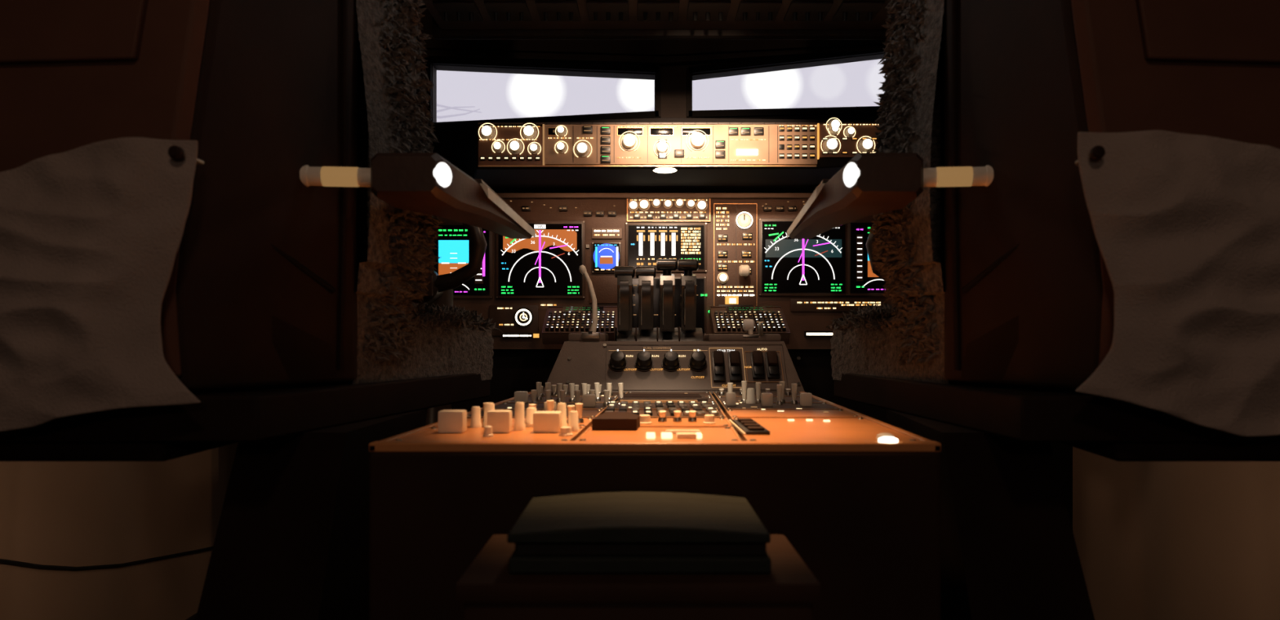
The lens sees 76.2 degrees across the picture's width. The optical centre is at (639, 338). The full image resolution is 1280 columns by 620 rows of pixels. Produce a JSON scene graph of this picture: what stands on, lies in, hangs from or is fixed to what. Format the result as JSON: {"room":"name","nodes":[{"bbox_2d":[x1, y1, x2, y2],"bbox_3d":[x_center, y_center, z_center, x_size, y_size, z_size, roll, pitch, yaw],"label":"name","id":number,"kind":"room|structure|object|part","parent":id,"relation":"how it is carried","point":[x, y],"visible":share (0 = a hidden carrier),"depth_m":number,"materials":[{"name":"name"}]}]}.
{"room":"control cabin","nodes":[
{"label":"control cabin","id":0,"kind":"room"},
{"bbox_2d":[0,442,238,619],"bbox_3d":[-1.175,-0.125,0.925,0.050,1.850,3.350,0,0,0],"label":"wall","id":1,"kind":"structure","parent":0,"point":[63,513],"depth_m":1.76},
{"bbox_2d":[0,546,213,570],"bbox_3d":[-1.144,0.387,1.600,0.007,0.380,1.402,0,0,0],"label":"power cable","id":2,"kind":"object","parent":1,"relation":"attached to","point":[2,561],"visible":0.84,"depth_m":1.71,"materials":[{"name":"rubber"}]},
{"bbox_2d":[185,613,196,619],"bbox_3d":[-1.144,0.755,0.725,0.012,0.090,2.850,0,0,0],"label":"baseboard","id":3,"kind":"structure","parent":1,"relation":"attached to","point":[193,617],"depth_m":2.08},
{"bbox_2d":[419,8,884,168],"bbox_3d":[0.000,-0.125,2.625,2.300,1.850,0.050,0,0,0],"label":"wall","id":4,"kind":"structure","parent":0,"point":[452,144],"depth_m":2.60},
{"bbox_2d":[419,31,885,130],"bbox_3d":[0.120,-0.831,2.583,1.874,0.338,0.035,0,0,0],"label":"windshield","id":5,"kind":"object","parent":4,"relation":"attached to","point":[663,48],"depth_m":2.58},
{"bbox_2d":[1072,447,1279,619],"bbox_3d":[1.175,-0.125,0.925,0.050,1.850,3.350,0,0,0],"label":"wall","id":6,"kind":"structure","parent":0,"point":[1155,540],"depth_m":1.75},
{"bbox_3d":[0.000,-1.075,0.925,2.400,0.050,3.450,0,0,0],"label":"ceiling","id":7,"kind":"structure","parent":0,"visible":0},
{"bbox_2d":[422,0,891,39],"bbox_3d":[0.055,-0.875,1.600,1.090,0.350,0.700,0,0,0],"label":"panel","id":8,"kind":"object","parent":7,"relation":"attached to","point":[452,20],"visible":0.98,"depth_m":1.84,"materials":[{"name":"black plastic"}]},
{"bbox_3d":[0.000,0.825,0.925,2.400,0.050,3.450,0,0,0],"label":"floor","id":9,"kind":"structure","parent":0,"visible":0},
{"bbox_2d":[0,0,535,619],"bbox_3d":[-0.643,0.090,1.158,0.925,1.420,0.769,0,0,0],"label":"seat","id":10,"kind":"object","parent":9,"relation":"on","point":[220,222],"visible":1,"depth_m":0.91,"materials":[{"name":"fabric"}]},
{"bbox_3d":[-0.425,-0.275,0.956,0.016,0.650,0.202,0,0,28],"label":"trim","id":11,"kind":"part","parent":10,"relation":"part of","materials":[{"name":"brown leather"}]},
{"bbox_3d":[-0.453,0.454,1.115,0.255,0.693,0.370,0,0,0],"label":"support leg","id":12,"kind":"part","parent":10,"relation":"part of","materials":[{"name":"black metal"}]},
{"bbox_3d":[-0.242,-0.196,1.192,0.171,0.056,0.524,0,0,22],"label":"armrest","id":13,"kind":"part","parent":10,"relation":"part of","materials":[{"name":"black"}]},
{"bbox_2d":[352,302,503,384],"bbox_3d":[-0.678,0.005,1.300,0.848,0.143,0.482,0,0,0],"label":"cushion","id":14,"kind":"object","parent":10,"relation":"on","point":[394,343],"depth_m":1.24,"materials":[{"name":"fabric"}]},
{"bbox_2d":[410,222,487,426],"bbox_3d":[-0.470,0.272,1.826,0.290,1.060,0.218,0,0,0],"label":"yoke","id":15,"kind":"object","parent":9,"relation":"on","point":[440,291],"visible":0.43,"depth_m":1.74,"materials":[{"name":"black plastic"}]},
{"bbox_2d":[455,530,820,619],"bbox_3d":[-0.002,0.499,0.751,0.297,0.602,0.193,0,0,0],"label":"seat","id":16,"kind":"object","parent":9,"relation":"on","point":[487,590],"visible":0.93,"depth_m":0.67,"materials":[{"name":"paint"}]},
{"bbox_2d":[506,490,771,573],"bbox_3d":[-0.001,0.177,0.763,0.221,0.040,0.166,0,0,0],"label":"seat cushion","id":17,"kind":"object","parent":16,"relation":"on","point":[616,531],"visible":1,"depth_m":0.69,"materials":[{"name":"fabric"},{"name":"foam"}]},
{"bbox_2d":[368,381,941,619],"bbox_3d":[0.029,0.437,1.275,0.626,0.727,0.888,0,0,0],"label":"pedestal","id":18,"kind":"object","parent":9,"relation":"on","point":[856,495],"visible":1,"depth_m":0.85,"materials":[{"name":"paint"}]},
{"bbox_2d":[542,258,804,395],"bbox_3d":[0.070,0.310,1.822,0.550,0.979,0.243,0,0,0],"label":"throttle quadrant","id":19,"kind":"object","parent":9,"relation":"on","point":[646,358],"visible":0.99,"depth_m":1.77,"materials":[{"name":"black plastic"}]},
{"bbox_2d":[541,306,617,344],"bbox_3d":[-0.144,-0.035,2.028,0.182,0.097,0.149,0,0,0],"label":"keypad","id":20,"kind":"object","parent":19,"relation":"attached to","point":[560,322],"visible":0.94,"depth_m":2.00,"materials":[{"name":"black plastic"}]},
{"bbox_3d":[-0.112,-0.081,1.860,0.048,0.166,0.160,0,0,0],"label":"speedbrake lever","id":21,"kind":"part","parent":19,"relation":"part of","materials":[{"name":"metal"}]},
{"bbox_3d":[-0.035,-0.082,1.831,0.046,0.163,0.106,0,0,0],"label":"thrust lever","id":22,"kind":"part","parent":19,"relation":"part of","materials":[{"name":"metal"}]},
{"bbox_3d":[0.013,-0.082,1.837,0.046,0.163,0.106,0,0,0],"label":"thrust lever","id":23,"kind":"part","parent":19,"relation":"part of","materials":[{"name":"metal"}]},
{"bbox_3d":[0.060,-0.090,1.827,0.046,0.179,0.106,0,0,0],"label":"thrust lever","id":24,"kind":"part","parent":19,"relation":"part of","materials":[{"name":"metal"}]},
{"bbox_3d":[0.108,-0.090,1.834,0.046,0.179,0.106,0,0,0],"label":"thrust lever","id":25,"kind":"part","parent":19,"relation":"part of","materials":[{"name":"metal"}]},
{"bbox_2d":[709,306,790,344],"bbox_3d":[0.269,-0.035,2.028,0.182,0.097,0.149,0,0,0],"label":"keypad","id":26,"kind":"object","parent":19,"relation":"attached to","point":[723,319],"visible":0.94,"depth_m":2.01,"materials":[{"name":"black plastic"}]},
{"bbox_3d":[0.247,-0.021,1.821,0.045,0.044,0.078,0,0,0],"label":"flap lever","id":27,"kind":"part","parent":19,"relation":"part of","materials":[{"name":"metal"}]},
{"bbox_2d":[411,193,1072,528],"bbox_3d":[0.067,0.202,2.141,2.214,1.165,0.119,0,0,0],"label":"panel","id":28,"kind":"object","parent":9,"relation":"on","point":[742,249],"visible":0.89,"depth_m":2.14,"materials":[{"name":"black plastic"}]},
{"bbox_2d":[457,117,881,193],"bbox_3d":[0.060,-0.458,2.188,1.270,0.129,0.625,0,0,0],"label":"control panel","id":29,"kind":"object","parent":28,"relation":"attached to","point":[661,155],"visible":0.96,"depth_m":1.90,"materials":[{"name":"paint"}]},
{"bbox_2d":[653,167,676,173],"bbox_3d":[0.059,-0.395,1.925,0.060,0.004,0.060,0,0,0],"label":"lamp","id":30,"kind":"object","parent":29,"relation":"attached to","point":[655,170],"depth_m":1.91,"materials":[{"name":"white"}]},
{"bbox_3d":[0.269,-0.174,2.113,0.027,0.030,0.064,0,0,0],"label":"gear lever","id":31,"kind":"part","parent":28,"relation":"part of","materials":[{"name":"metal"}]},
{"bbox_2d":[866,223,885,281],"bbox_3d":[0.625,0.272,1.826,0.290,1.060,0.218,0,0,0],"label":"yoke","id":32,"kind":"object","parent":9,"relation":"on","point":[868,246],"visible":0.02,"depth_m":1.73,"materials":[{"name":"black plastic"}]},
{"bbox_2d":[786,0,1279,619],"bbox_3d":[0.687,0.090,1.158,0.898,1.420,0.763,0,0,0],"label":"seat","id":33,"kind":"object","parent":9,"relation":"on","point":[1074,205],"visible":1,"depth_m":0.89,"materials":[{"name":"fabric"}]},
{"bbox_2d":[826,302,948,384],"bbox_3d":[0.738,0.005,1.295,0.787,0.143,0.485,0,0,0],"label":"cushion","id":34,"kind":"object","parent":33,"relation":"on","point":[901,343],"depth_m":1.24,"materials":[{"name":"fabric"}]},
{"bbox_3d":[0.337,-0.196,1.214,0.190,0.056,0.482,0,0,0],"label":"armrest","id":35,"kind":"part","parent":33,"relation":"part of","materials":[{"name":"black"}]},
{"bbox_3d":[0.438,-0.275,0.956,0.017,0.650,0.191,0,0,-22],"label":"trim","id":36,"kind":"part","parent":33,"relation":"part of","materials":[{"name":"brown leather"}]},
{"bbox_3d":[0.471,0.454,1.115,0.251,0.693,0.370,0,0,0],"label":"support leg","id":37,"kind":"part","parent":33,"relation":"part of","materials":[{"name":"black metal"}]},
{"label":"outside","id":38,"kind":"structure","parent":0,"visible":0},
{"bbox_2d":[436,104,481,119],"bbox_3d":[-0.968,-1.024,3.900,0.424,0.952,0.060,0,0,0],"label":"branches","id":39,"kind":"object","parent":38,"point":[447,108],"visible":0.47,"depth_m":3.90,"materials":[{"name":"white"}]},
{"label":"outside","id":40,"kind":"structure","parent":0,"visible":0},
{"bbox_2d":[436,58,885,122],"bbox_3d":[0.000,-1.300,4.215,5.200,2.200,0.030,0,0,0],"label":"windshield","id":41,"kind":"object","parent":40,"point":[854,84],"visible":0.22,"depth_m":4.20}
]}

